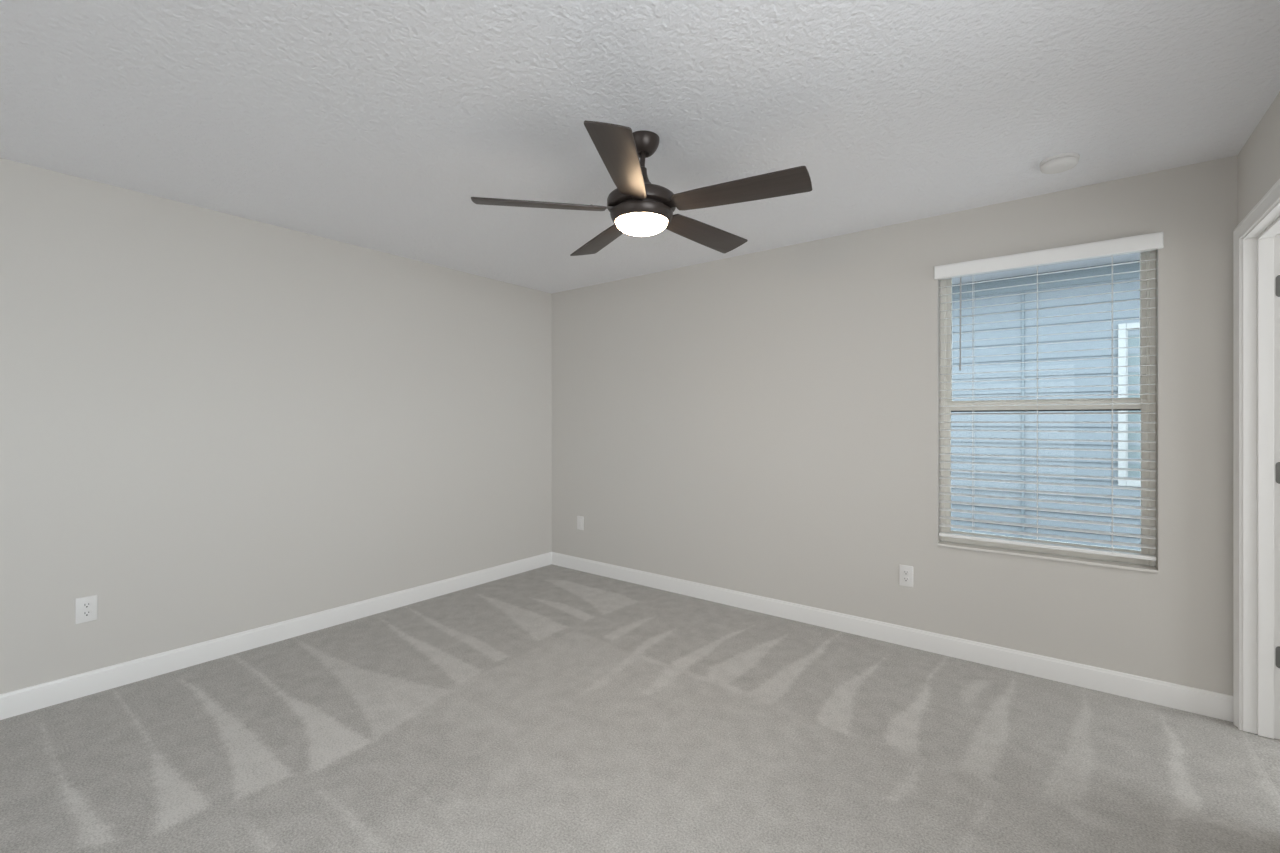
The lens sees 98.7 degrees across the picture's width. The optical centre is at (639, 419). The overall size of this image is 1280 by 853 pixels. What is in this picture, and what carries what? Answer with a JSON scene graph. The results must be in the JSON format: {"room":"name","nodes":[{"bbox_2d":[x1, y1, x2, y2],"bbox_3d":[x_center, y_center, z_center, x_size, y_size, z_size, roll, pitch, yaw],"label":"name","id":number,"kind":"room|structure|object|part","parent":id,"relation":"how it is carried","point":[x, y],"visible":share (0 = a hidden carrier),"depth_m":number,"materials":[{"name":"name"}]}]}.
{"room":"empty bedroom","nodes":[
{"label":"empty bedroom","id":0,"kind":"room"},
{"bbox_2d":[0,158,551,693],"bbox_3d":[-2.982,0.131,2.225,0.120,2.540,7.000,0,0,38],"label":"wall","id":1,"kind":"structure","parent":0,"point":[214,424],"depth_m":3.03,"materials":[{"name":"grey paint"}]},
{"bbox_2d":[76,595,97,623],"bbox_3d":[-2.616,0.896,2.596,0.009,0.120,0.074,0,0,38],"label":"power outlet","id":2,"kind":"object","parent":1,"relation":"attached to","point":[86,607],"visible":1,"depth_m":2.59,"materials":[{"name":"white plastic"}]},
{"bbox_2d":[82,610,91,616],"bbox_3d":[-2.614,0.916,2.595,0.004,0.028,0.034,0,0,38],"label":"receptacle","id":3,"kind":"object","parent":2,"relation":"attached to","point":[85,613],"depth_m":2.59,"materials":[{"name":"white plastic"}]},
{"bbox_2d":[82,602,91,608],"bbox_3d":[-2.614,0.877,2.595,0.004,0.028,0.034,0,0,38],"label":"receptacle","id":4,"kind":"object","parent":2,"relation":"attached to","point":[85,605],"depth_m":2.59,"materials":[{"name":"white plastic"}]},
{"bbox_2d":[0,552,551,719],"bbox_3d":[-2.929,1.247,2.184,0.014,0.108,7.000,0,0,38],"label":"baseboard","id":5,"kind":"structure","parent":1,"relation":"attached to","point":[28,699],"depth_m":3.03,"materials":[{"name":"white paint"}]},
{"bbox_2d":[0,0,1279,293],"bbox_3d":[-1.090,-1.199,-0.444,6.376,0.120,9.320,0,0,38],"label":"ceiling","id":6,"kind":"structure","parent":0,"point":[377,125],"depth_m":1.95,"materials":[{"name":"white paint"}]},
{"bbox_2d":[471,121,811,255],"bbox_3d":[0.037,-0.948,2.239,1.284,0.386,1.272,0,0,38],"label":"ceiling fan","id":7,"kind":"object","parent":6,"relation":"hanging from","point":[637,206],"visible":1,"depth_m":2.11,"materials":[{"name":"brown metal"}]},
{"bbox_3d":[-0.393,-0.848,2.165,0.518,0.006,0.145,0,13,-9],"label":"fan blade","id":8,"kind":"part","parent":7,"relation":"part of","materials":[{"name":"brown wood"}]},
{"bbox_3d":[-0.178,-0.848,2.590,0.145,0.006,0.518,-14,7,-26],"label":"fan blade","id":9,"kind":"part","parent":7,"relation":"part of","materials":[{"name":"brown wood"}]},
{"bbox_3d":[-0.056,-0.848,1.829,0.145,0.006,0.518,13,2,9],"label":"fan blade","id":10,"kind":"part","parent":7,"relation":"part of","materials":[{"name":"brown wood"}]},
{"bbox_3d":[0.006,-0.781,2.229,0.211,0.052,0.211,0,0,38],"label":"lamp shade","id":11,"kind":"part","parent":7,"relation":"part of","materials":[{"name":"white glass"}]},
{"bbox_3d":[0.292,-0.848,2.516,0.517,0.006,0.145,0,-13,-45],"label":"fan blade","id":12,"kind":"part","parent":7,"relation":"part of","materials":[{"name":"brown wood"}]},
{"bbox_3d":[0.367,-0.848,2.046,0.518,0.006,0.145,0,-13,27],"label":"fan blade","id":13,"kind":"part","parent":7,"relation":"part of","materials":[{"name":"brown wood"}]},
{"bbox_2d":[1040,152,1079,173],"bbox_3d":[1.839,-1.119,2.409,0.140,0.044,0.140,0,0,38],"label":"smoke detector","id":14,"kind":"object","parent":6,"relation":"attached to","point":[1058,163],"visible":1,"depth_m":2.38,"materials":[{"name":"white plastic"}]},
{"bbox_2d":[0,564,1279,852],"bbox_3d":[-0.496,1.351,0.310,6.155,0.101,7.000,0,0,38],"label":"floor","id":15,"kind":"structure","parent":0,"point":[551,708],"depth_m":2.17,"materials":[{"name":"grey carpet"}]},
{"bbox_2d":[552,155,1237,695],"bbox_3d":[1.693,0.131,3.168,6.376,2.540,0.200,0,0,38],"label":"wall","id":16,"kind":"structure","parent":0,"point":[765,423],"depth_m":3.28,"materials":[{"name":"grey paint"}]},
{"bbox_2d":[577,516,583,529],"bbox_3d":[-0.515,0.891,4.739,0.074,0.116,0.008,0,0,38],"label":"blank wall plate","id":17,"kind":"object","parent":16,"relation":"attached to","point":[580,520],"visible":1,"depth_m":4.73,"materials":[{"name":"white plastic"}]},
{"bbox_2d":[551,552,1232,721],"bbox_3d":[0.883,1.247,3.657,4.256,0.108,0.014,0,0,38],"label":"baseboard","id":18,"kind":"structure","parent":16,"relation":"attached to","point":[1176,696],"depth_m":3.02,"materials":[{"name":"white paint"}]},
{"bbox_2d":[899,565,912,586],"bbox_3d":[1.532,0.899,3.161,0.074,0.120,0.009,0,0,38],"label":"power outlet","id":19,"kind":"object","parent":16,"relation":"attached to","point":[905,572],"visible":1,"depth_m":3.16,"materials":[{"name":"white plastic"}]},
{"bbox_2d":[937,250,1158,572],"bbox_3d":[2.066,-0.074,2.854,0.901,1.554,0.182,0,0,38],"label":"window","id":20,"kind":"structure","parent":16,"relation":"in","point":[1150,323],"depth_m":2.72,"materials":[{"name":"white plastic"}]},
{"bbox_3d":[2.105,-0.453,2.905,0.849,0.772,0.030,0,0,38],"label":"sash","id":21,"kind":"part","parent":20,"relation":"part of","materials":[{"name":"white plastic"}]},
{"bbox_3d":[2.083,0.281,2.876,0.849,0.756,0.030,0,0,38],"label":"sash","id":22,"kind":"part","parent":20,"relation":"part of","materials":[{"name":"white plastic"}]},
{"bbox_3d":[2.039,0.696,2.819,0.901,0.014,0.094,0,0,38],"label":"sill","id":23,"kind":"part","parent":20,"relation":"part of","materials":[{"name":"stone"}]},
{"bbox_2d":[934,232,1163,560],"bbox_3d":[2.027,-0.100,2.802,0.934,1.502,0.100,0,0,38],"label":"window blind","id":24,"kind":"object","parent":20,"relation":"attached to","point":[1152,241],"visible":1,"depth_m":2.77,"materials":[{"name":"white plastic"}]},
{"bbox_3d":[1.816,-0.085,2.993,0.002,1.452,0.056,0,0,38],"label":"ladder cord","id":25,"kind":"part","parent":24,"relation":"part of","materials":[{"name":"white fabric"}]},
{"bbox_3d":[2.040,-0.085,2.820,0.002,1.452,0.056,0,0,38],"label":"ladder cord","id":26,"kind":"part","parent":24,"relation":"part of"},
{"bbox_3d":[2.040,0.642,2.820,0.891,0.018,0.052,0,0,38],"label":"rail","id":27,"kind":"part","parent":24,"relation":"part of","materials":[{"name":"white wood"}]},
{"bbox_3d":[2.272,-0.085,2.642,0.002,1.452,0.056,0,0,38],"label":"ladder cord","id":28,"kind":"part","parent":24,"relation":"part of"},
{"bbox_2d":[1238,92,1279,223],"bbox_3d":[0.487,0.131,-0.447,0.125,2.540,7.000,0,0,38],"label":"wall","id":29,"kind":"structure","parent":0,"point":[1259,158],"depth_m":2.09,"materials":[{"name":"grey paint"}]},
{"bbox_2d":[1233,179,1279,739],"bbox_3d":[2.632,0.243,1.729,0.904,2.117,0.884,0,0,38],"label":"door frame","id":30,"kind":"structure","parent":29,"relation":"in","point":[1256,239],"depth_m":2.26,"materials":[{"name":"white paint"}]},
{"label":"outside","id":31,"kind":"structure","parent":0,"visible":0},
{"bbox_3d":[0.176,1.551,2.948,28.000,0.100,30.000,0,0,38],"label":"ground","id":32,"kind":"structure","parent":31,"visible":0},
{"bbox_2d":[951,253,1140,550],"bbox_3d":[5.971,-0.874,8.835,16.000,4.850,9.200,0,0,38],"label":"window glass","id":33,"kind":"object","parent":32,"relation":"on","point":[1097,326],"visible":0.2,"depth_m":5.31,"materials":[{"name":"blue"}]},
{"bbox_3d":[4.756,-0.135,4.712,0.993,1.472,0.056,0,0,38],"label":"window trim","id":34,"kind":"part","parent":33,"relation":"part of","materials":[{"name":"white"}]},
{"bbox_3d":[4.758,-0.137,4.713,0.881,1.364,0.032,0,0,38],"label":"window sash","id":35,"kind":"part","parent":33,"relation":"part of","materials":[{"name":"white"}]},
{"bbox_3d":[4.757,-0.136,4.710,0.870,1.355,0.006,0,0,38],"label":"pane","id":36,"kind":"part","parent":33,"relation":"part of","materials":[{"name":"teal glass"}]}
]}

